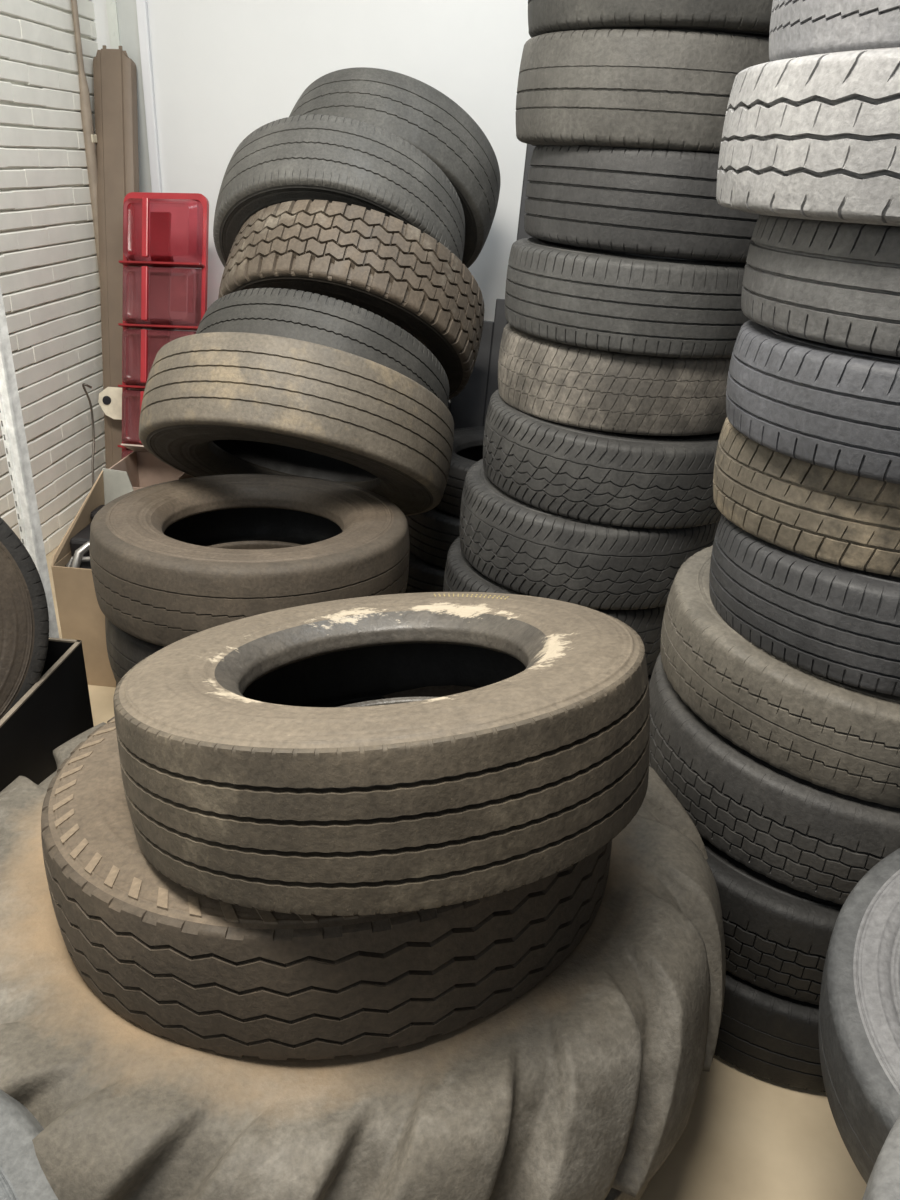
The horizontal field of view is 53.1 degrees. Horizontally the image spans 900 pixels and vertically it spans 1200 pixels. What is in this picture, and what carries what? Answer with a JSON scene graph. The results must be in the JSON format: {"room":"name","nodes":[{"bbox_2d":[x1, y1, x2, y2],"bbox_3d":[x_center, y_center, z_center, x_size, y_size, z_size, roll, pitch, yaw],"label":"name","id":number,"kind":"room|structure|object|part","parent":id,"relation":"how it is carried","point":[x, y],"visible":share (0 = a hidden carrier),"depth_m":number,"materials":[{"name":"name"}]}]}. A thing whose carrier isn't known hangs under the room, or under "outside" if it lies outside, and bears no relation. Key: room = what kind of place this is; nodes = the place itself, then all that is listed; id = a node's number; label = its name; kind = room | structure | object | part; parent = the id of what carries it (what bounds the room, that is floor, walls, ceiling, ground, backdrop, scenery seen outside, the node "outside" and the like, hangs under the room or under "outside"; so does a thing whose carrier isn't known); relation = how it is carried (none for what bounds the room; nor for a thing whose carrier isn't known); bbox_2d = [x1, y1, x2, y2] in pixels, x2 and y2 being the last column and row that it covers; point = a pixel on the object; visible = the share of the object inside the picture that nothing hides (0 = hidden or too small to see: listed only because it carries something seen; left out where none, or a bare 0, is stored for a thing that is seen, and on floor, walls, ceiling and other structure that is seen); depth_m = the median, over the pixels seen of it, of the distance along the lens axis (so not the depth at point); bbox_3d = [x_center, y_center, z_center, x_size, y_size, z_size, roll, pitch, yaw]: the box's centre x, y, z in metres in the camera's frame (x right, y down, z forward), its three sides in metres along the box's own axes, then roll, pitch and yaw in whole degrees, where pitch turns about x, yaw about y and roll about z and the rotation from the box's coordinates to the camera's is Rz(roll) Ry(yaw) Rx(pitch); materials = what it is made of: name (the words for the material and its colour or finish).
{"room":"tire storage room","nodes":[
{"label":"tire storage room","id":0,"kind":"room"},
{"bbox_2d":[0,0,105,554],"bbox_3d":[-1.523,-1.038,1.677,0.018,3.037,4.050,5,26,3],"label":"wall","id":1,"kind":"structure","parent":0,"point":[50,282],"depth_m":3.20,"materials":[{"name":"white paint"}]},
{"bbox_2d":[71,0,99,279],"bbox_3d":[-1.346,-1.820,3.334,0.040,3.000,0.050,5,26,3],"label":"conduit pipe","id":2,"kind":"object","parent":1,"relation":"attached to","point":[90,138],"visible":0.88,"depth_m":3.35,"materials":[{"name":"brown metal"}]},
{"bbox_2d":[89,0,530,401],"bbox_3d":[0.985,-1.729,3.430,5.100,3.000,0.120,5,26,3],"label":"wall","id":3,"kind":"structure","parent":0,"point":[224,70],"depth_m":3.37,"materials":[{"name":"white paint"}]},
{"bbox_2d":[106,0,144,389],"bbox_3d":[-1.269,-1.896,3.485,0.036,3.012,0.020,5,26,3],"label":"trim","id":4,"kind":"structure","parent":3,"relation":"attached to","point":[112,13],"depth_m":3.35,"materials":[{"name":"white paint"}]},
{"bbox_2d":[117,0,151,329],"bbox_3d":[-1.213,-1.889,3.490,0.077,3.000,0.008,5,26,3],"label":"trim","id":5,"kind":"structure","parent":3,"relation":"attached to","point":[127,11],"depth_m":3.41,"materials":[{"name":"white paint"}]},
{"bbox_2d":[136,0,161,192],"bbox_3d":[-1.157,-1.881,3.480,0.037,3.000,0.022,5,26,3],"label":"trim","id":6,"kind":"structure","parent":3,"relation":"attached to","point":[141,5],"depth_m":3.44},
{"bbox_2d":[46,545,866,1199],"bbox_3d":[0.714,0.620,2.126,5.100,0.100,4.600,5,26,3],"label":"floor","id":7,"kind":"structure","parent":0,"point":[746,1135],"depth_m":1.45,"materials":[{"name":"concrete"}]},
{"bbox_2d":[0,285,58,637],"bbox_3d":[-0.928,-0.516,1.857,0.042,2.000,0.034,13,28,21],"label":"steel post","id":8,"kind":"object","parent":7,"relation":"on","point":[11,418],"visible":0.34,"depth_m":1.95,"materials":[{"name":"grey metal"}]},
{"bbox_2d":[0,637,93,791],"bbox_3d":[-1.157,0.446,1.677,0.594,0.406,0.925,5,26,3],"label":"bin","id":9,"kind":"object","parent":7,"relation":"on","point":[57,709],"visible":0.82,"depth_m":1.87,"materials":[{"name":"black plastic"}]},
{"bbox_2d":[0,517,48,719],"bbox_3d":[-1.110,0.055,1.703,0.640,0.643,0.312,-15,32,-33],"label":"tyre","id":10,"kind":"object","parent":9,"relation":"in","point":[24,616],"visible":0.9,"depth_m":1.78,"materials":[{"name":"rubber"}]},
{"bbox_3d":[-1.119,0.249,2.089,0.577,0.402,0.008,5,26,3],"label":"panel","id":11,"kind":"part","parent":9,"relation":"part of","materials":[{"name":"black metal"}]},
{"bbox_2d":[82,383,94,486],"bbox_3d":[-1.378,-0.530,3.457,0.034,0.575,0.203,0,26,-6],"label":"wire","id":12,"kind":"object","parent":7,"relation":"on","point":[83,384],"visible":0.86,"depth_m":3.48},
{"bbox_2d":[51,468,133,686],"bbox_3d":[-0.953,-0.066,2.603,0.224,0.535,0.335,5,26,3],"label":"cardboard box","id":13,"kind":"object","parent":7,"relation":"on","point":[81,617],"visible":0.29,"depth_m":2.50,"materials":[{"name":"brown cardboard"}]},
{"bbox_2d":[64,505,104,568],"bbox_3d":[-0.973,-0.020,2.607,0.166,0.435,0.290,5,26,3],"label":"scrap","id":14,"kind":"object","parent":13,"relation":"in","point":[79,543],"visible":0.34,"depth_m":2.47,"materials":[{"name":"silver metal"}]},
{"bbox_3d":[-0.985,-0.121,2.451,0.117,0.073,0.046,-7,28,-21],"label":"bracket arm","id":15,"kind":"part","parent":14,"relation":"part of","materials":[{"name":"metal"}]},
{"bbox_2d":[93,45,143,468],"bbox_3d":[-1.288,-1.182,3.518,0.153,1.730,0.541,1,26,-4],"label":"channel","id":16,"kind":"object","parent":7,"relation":"on","point":[114,72],"visible":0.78,"depth_m":3.43,"materials":[{"name":"brown metal"}]},
{"bbox_2d":[109,444,192,490],"bbox_3d":[-0.930,-0.224,2.912,0.230,0.550,0.240,5,26,3],"label":"cardboard box","id":17,"kind":"object","parent":7,"relation":"on","point":[143,469],"visible":0.16,"depth_m":2.94,"materials":[{"name":"brown cardboard"}]},
{"bbox_2d":[98,192,208,458],"bbox_3d":[-1.139,-0.869,3.402,0.442,1.227,0.466,4,26,1],"label":"lamp cover","id":18,"kind":"object","parent":7,"relation":"on","point":[165,235],"visible":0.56,"depth_m":3.32,"materials":[{"name":"red plastic"}]},
{"bbox_3d":[-1.302,-0.763,3.493,0.125,0.122,0.012,5,9,9],"label":"bracket plate","id":19,"kind":"part","parent":18,"relation":"part of","materials":[{"name":"beige metal"}]},
{"bbox_2d":[0,722,725,1199],"bbox_3d":[-0.205,0.550,1.563,1.297,0.502,1.298,13,28,19],"label":"tyre","id":20,"kind":"object","parent":7,"relation":"on","point":[585,1082],"visible":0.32,"depth_m":1.06,"materials":[{"name":"rubber"}]},
{"bbox_2d":[0,1089,57,1199],"bbox_3d":[-0.656,0.767,0.902,0.563,0.411,0.550,-4,27,-15],"label":"tyre","id":21,"kind":"object","parent":20,"relation":"on","point":[22,1177],"visible":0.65,"depth_m":0.97,"materials":[{"name":"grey rubber"}]},
{"bbox_2d":[41,685,611,1059],"bbox_3d":[-0.174,0.316,1.418,0.851,0.303,0.852,-2,27,-12],"label":"tyre","id":22,"kind":"object","parent":20,"relation":"on","point":[183,965],"visible":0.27,"depth_m":1.05,"materials":[{"name":"brown rubber"}]},
{"bbox_2d":[113,592,649,915],"bbox_3d":[-0.086,0.161,1.268,0.717,0.365,0.730,-9,29,-24],"label":"tyre","id":23,"kind":"object","parent":22,"relation":"on","point":[265,763],"visible":1,"depth_m":0.98,"materials":[{"name":"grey rubber"}]},
{"bbox_2d":[405,551,444,592],"bbox_3d":[0.054,-0.123,3.246,0.580,0.184,0.580,19,30,28],"label":"tyre","id":24,"kind":"object","parent":7,"relation":"on","point":[423,576],"visible":0.11,"depth_m":3.00,"materials":[{"name":"rubber"}]},
{"bbox_2d":[405,507,459,567],"bbox_3d":[0.123,-0.279,3.164,0.580,0.184,0.580,-8,28,-22],"label":"tyre","id":25,"kind":"object","parent":24,"relation":"on","point":[432,533],"visible":0.1,"depth_m":2.96,"materials":[{"name":"rubber"}]},
{"bbox_2d":[436,426,484,516],"bbox_3d":[0.192,-0.435,3.082,0.580,0.184,0.580,19,30,28],"label":"tyre","id":26,"kind":"object","parent":25,"relation":"on","point":[468,441],"visible":0.15,"depth_m":2.92,"materials":[{"name":"rubber"}]},
{"bbox_2d":[448,144,535,428],"bbox_3d":[0.298,-0.865,3.293,0.773,1.514,0.366,5,26,3],"label":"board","id":27,"kind":"object","parent":7,"relation":"on","point":[469,408],"visible":0.15,"depth_m":3.30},
{"bbox_2d":[714,971,825,1091],"bbox_3d":[0.666,0.623,1.790,0.672,0.184,0.672,-14,31,-31],"label":"tyre","id":28,"kind":"object","parent":7,"relation":"on","point":[766,1034],"visible":0.09,"depth_m":1.51,"materials":[{"name":"rubber"}]},
{"bbox_2d":[701,837,842,1004],"bbox_3d":[0.672,0.449,1.722,0.664,0.197,0.664,-16,32,-34],"label":"tyre","id":29,"kind":"object","parent":28,"relation":"on","point":[777,936],"visible":0.15,"depth_m":1.46,"materials":[{"name":"rubber"}]},
{"bbox_2d":[649,652,899,904],"bbox_3d":[0.733,0.260,1.679,0.732,0.198,0.731,0,26,-7],"label":"tyre","id":30,"kind":"object","parent":29,"relation":"on","point":[802,835],"visible":0.34,"depth_m":1.43,"materials":[{"name":"rubber"}]},
{"bbox_2d":[660,545,899,807],"bbox_3d":[0.749,0.094,1.614,0.723,0.188,0.724,0,26,-7],"label":"tyre","id":31,"kind":"object","parent":30,"relation":"on","point":[839,737],"visible":0.54,"depth_m":1.38,"materials":[{"name":"rubber"}]},
{"bbox_2d":[709,514,899,696],"bbox_3d":[0.742,-0.040,1.506,0.589,0.182,0.590,-12,30,-28],"label":"tyre","id":32,"kind":"object","parent":31,"relation":"on","point":[839,623],"visible":0.64,"depth_m":1.32,"materials":[{"name":"rubber"}]},
{"bbox_2d":[713,417,899,576],"bbox_3d":[0.733,-0.200,1.475,0.581,0.173,0.583,8,26,9],"label":"tyre","id":33,"kind":"object","parent":32,"relation":"on","point":[786,502],"visible":0.57,"depth_m":1.30,"materials":[{"name":"rubber"}]},
{"bbox_2d":[726,320,899,484],"bbox_3d":[0.737,-0.320,1.370,0.606,0.168,0.605,22,32,34],"label":"tyre","id":34,"kind":"object","parent":33,"relation":"on","point":[827,406],"visible":0.75,"depth_m":1.21,"materials":[{"name":"rubber"}]},
{"bbox_2d":[741,215,899,357],"bbox_3d":[0.745,-0.465,1.310,0.610,0.160,0.610,-17,33,-35],"label":"tyre","id":35,"kind":"object","parent":34,"relation":"on","point":[837,284],"visible":0.79,"depth_m":1.17,"materials":[{"name":"rubber"}]},
{"bbox_2d":[716,47,899,225],"bbox_3d":[0.724,-0.622,1.240,0.680,0.197,0.680,21,31,31],"label":"tyre","id":36,"kind":"object","parent":35,"relation":"on","point":[811,137],"visible":1,"depth_m":1.08,"materials":[{"name":"rubber"}]},
{"bbox_2d":[769,0,899,61],"bbox_3d":[0.735,-0.790,1.154,0.609,0.213,0.607,18,30,27],"label":"tyre","id":37,"kind":"object","parent":36,"relation":"on","point":[798,28],"visible":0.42,"depth_m":1.08,"materials":[{"name":"rubber"}]},
{"bbox_3d":[0.387,0.184,2.611,0.660,0.222,0.660,5,26,3],"label":"tyre","id":38,"kind":"object","parent":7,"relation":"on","visible":0},
{"bbox_2d":[443,536,665,675],"bbox_3d":[0.320,-0.019,2.510,0.677,0.224,0.678,10,27,13],"label":"tyre","id":39,"kind":"object","parent":38,"relation":"on","point":[460,575],"visible":0.12,"depth_m":2.27,"materials":[{"name":"rubber"}]},
{"bbox_2d":[460,459,718,609],"bbox_3d":[0.372,-0.213,2.414,0.689,0.229,0.690,19,30,29],"label":"tyre","id":40,"kind":"object","parent":39,"relation":"on","point":[522,547],"visible":0.5,"depth_m":2.14,"materials":[{"name":"rubber"}]},
{"bbox_2d":[483,389,721,528],"bbox_3d":[0.431,-0.399,2.324,0.690,0.222,0.690,-9,29,-24],"label":"tyre","id":41,"kind":"object","parent":40,"relation":"on","point":[603,477],"visible":0.57,"depth_m":2.05,"materials":[{"name":"rubber"}]},
{"bbox_2d":[498,323,730,435],"bbox_3d":[0.446,-0.579,2.258,0.650,0.189,0.650,-4,27,-14],"label":"tyre","id":42,"kind":"object","parent":41,"relation":"on","point":[566,384],"visible":0.59,"depth_m":2.00,"materials":[{"name":"rubber"}]},
{"bbox_2d":[505,237,749,357],"bbox_3d":[0.463,-0.737,2.155,0.660,0.202,0.659,15,28,22],"label":"tyre","id":43,"kind":"object","parent":42,"relation":"on","point":[610,301],"visible":0.68,"depth_m":1.89,"materials":[{"name":"rubber"}]},
{"bbox_2d":[524,145,759,263],"bbox_3d":[0.497,-0.911,2.068,0.647,0.221,0.645,2,26,-3],"label":"tyre","id":44,"kind":"object","parent":43,"relation":"on","point":[640,201],"visible":0.67,"depth_m":1.81,"materials":[{"name":"rubber"}]},
{"bbox_2d":[516,28,769,153],"bbox_3d":[0.475,-1.098,1.986,0.656,0.214,0.656,-3,27,-13],"label":"tyre","id":45,"kind":"object","parent":44,"relation":"on","point":[650,88],"visible":0.64,"depth_m":1.73,"materials":[{"name":"rubber"}]},
{"bbox_2d":[528,0,772,37],"bbox_3d":[0.496,-1.274,1.884,0.661,0.212,0.662,22,31,33],"label":"tyre","id":46,"kind":"object","parent":45,"relation":"on","point":[752,17],"visible":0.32,"depth_m":1.66,"materials":[{"name":"rubber"}]},
{"bbox_3d":[-0.503,0.235,2.435,0.751,0.194,0.751,5,26,3],"label":"tyre","id":47,"kind":"object","parent":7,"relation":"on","visible":0},
{"bbox_2d":[105,616,163,683],"bbox_3d":[-0.494,0.062,2.357,0.760,0.206,0.759,6,26,4],"label":"tyre","id":48,"kind":"object","parent":47,"relation":"on","point":[124,650],"visible":0.04,"depth_m":2.09,"materials":[{"name":"rubber"}]},
{"bbox_2d":[89,474,409,646],"bbox_3d":[-0.487,-0.118,2.258,0.770,0.250,0.770,-15,31,-33],"label":"tyre","id":49,"kind":"object","parent":48,"relation":"on","point":[173,561],"visible":0.89,"depth_m":2.04,"materials":[{"name":"rubber"}]},
{"bbox_2d":[139,332,453,515],"bbox_3d":[-0.411,-0.450,2.486,0.840,0.639,0.797,9,26,11],"label":"tyre","id":50,"kind":"object","parent":49,"relation":"on","point":[214,403],"visible":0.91,"depth_m":2.15,"materials":[{"name":"rubber"}]},
{"bbox_2d":[196,288,448,407],"bbox_3d":[-0.401,-0.635,2.768,0.790,0.658,0.719,10,27,13],"label":"tyre","id":51,"kind":"object","parent":50,"relation":"on","point":[315,318],"visible":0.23,"depth_m":2.43,"materials":[{"name":"rubber"}]},
{"bbox_2d":[218,200,483,399],"bbox_3d":[-0.314,-0.918,2.919,0.840,0.702,0.774,10,27,12],"label":"tyre","id":52,"kind":"object","parent":51,"relation":"on","point":[375,262],"visible":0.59,"depth_m":2.57,"materials":[{"name":"rubber"}]},
{"bbox_2d":[213,115,464,267],"bbox_3d":[-0.359,-1.195,2.984,0.812,0.707,0.734,7,26,7],"label":"tyre","id":53,"kind":"object","parent":52,"relation":"on","point":[349,161],"visible":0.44,"depth_m":2.64,"materials":[{"name":"rubber"}]},
{"bbox_2d":[289,67,500,267],"bbox_3d":[-0.217,-1.444,3.141,0.771,0.678,0.701,11,27,16],"label":"tyre","id":54,"kind":"object","parent":53,"relation":"on","point":[409,108],"visible":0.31,"depth_m":2.82,"materials":[{"name":"rubber"}]},
{"bbox_3d":[0.571,1.105,0.792,0.520,0.187,0.520,5,26,3],"label":"tyre","id":55,"kind":"object","parent":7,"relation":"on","visible":0},
{"bbox_3d":[0.581,0.941,0.711,0.520,0.187,0.520,5,26,3],"label":"tyre","id":56,"kind":"object","parent":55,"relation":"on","visible":0},
{"bbox_3d":[0.590,0.777,0.631,0.520,0.187,0.520,5,26,3],"label":"tyre","id":57,"kind":"object","parent":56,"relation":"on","visible":0},
{"bbox_2d":[862,1116,899,1199],"bbox_3d":[0.553,0.565,0.611,0.519,0.233,0.522,-21,35,-40],"label":"tyre","id":58,"kind":"object","parent":57,"relation":"on","point":[883,1183],"visible":1,"depth_m":0.71,"materials":[{"name":"rubber"}]},
{"bbox_3d":[1.048,0.940,1.180,0.580,0.194,0.580,5,26,3],"label":"tyre","id":59,"kind":"object","parent":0,"visible":0},
{"bbox_3d":[1.058,0.770,1.096,0.580,0.194,0.580,5,26,3],"label":"tyre","id":60,"kind":"object","parent":59,"relation":"on","visible":0},
{"bbox_2d":[818,848,899,1183],"bbox_3d":[0.750,0.550,1.086,0.583,0.361,0.565,-17,33,-35],"label":"tyre","id":61,"kind":"object","parent":60,"relation":"on","point":[859,1019],"visible":0.89,"depth_m":1.09,"materials":[{"name":"grey rubber"}]}
]}

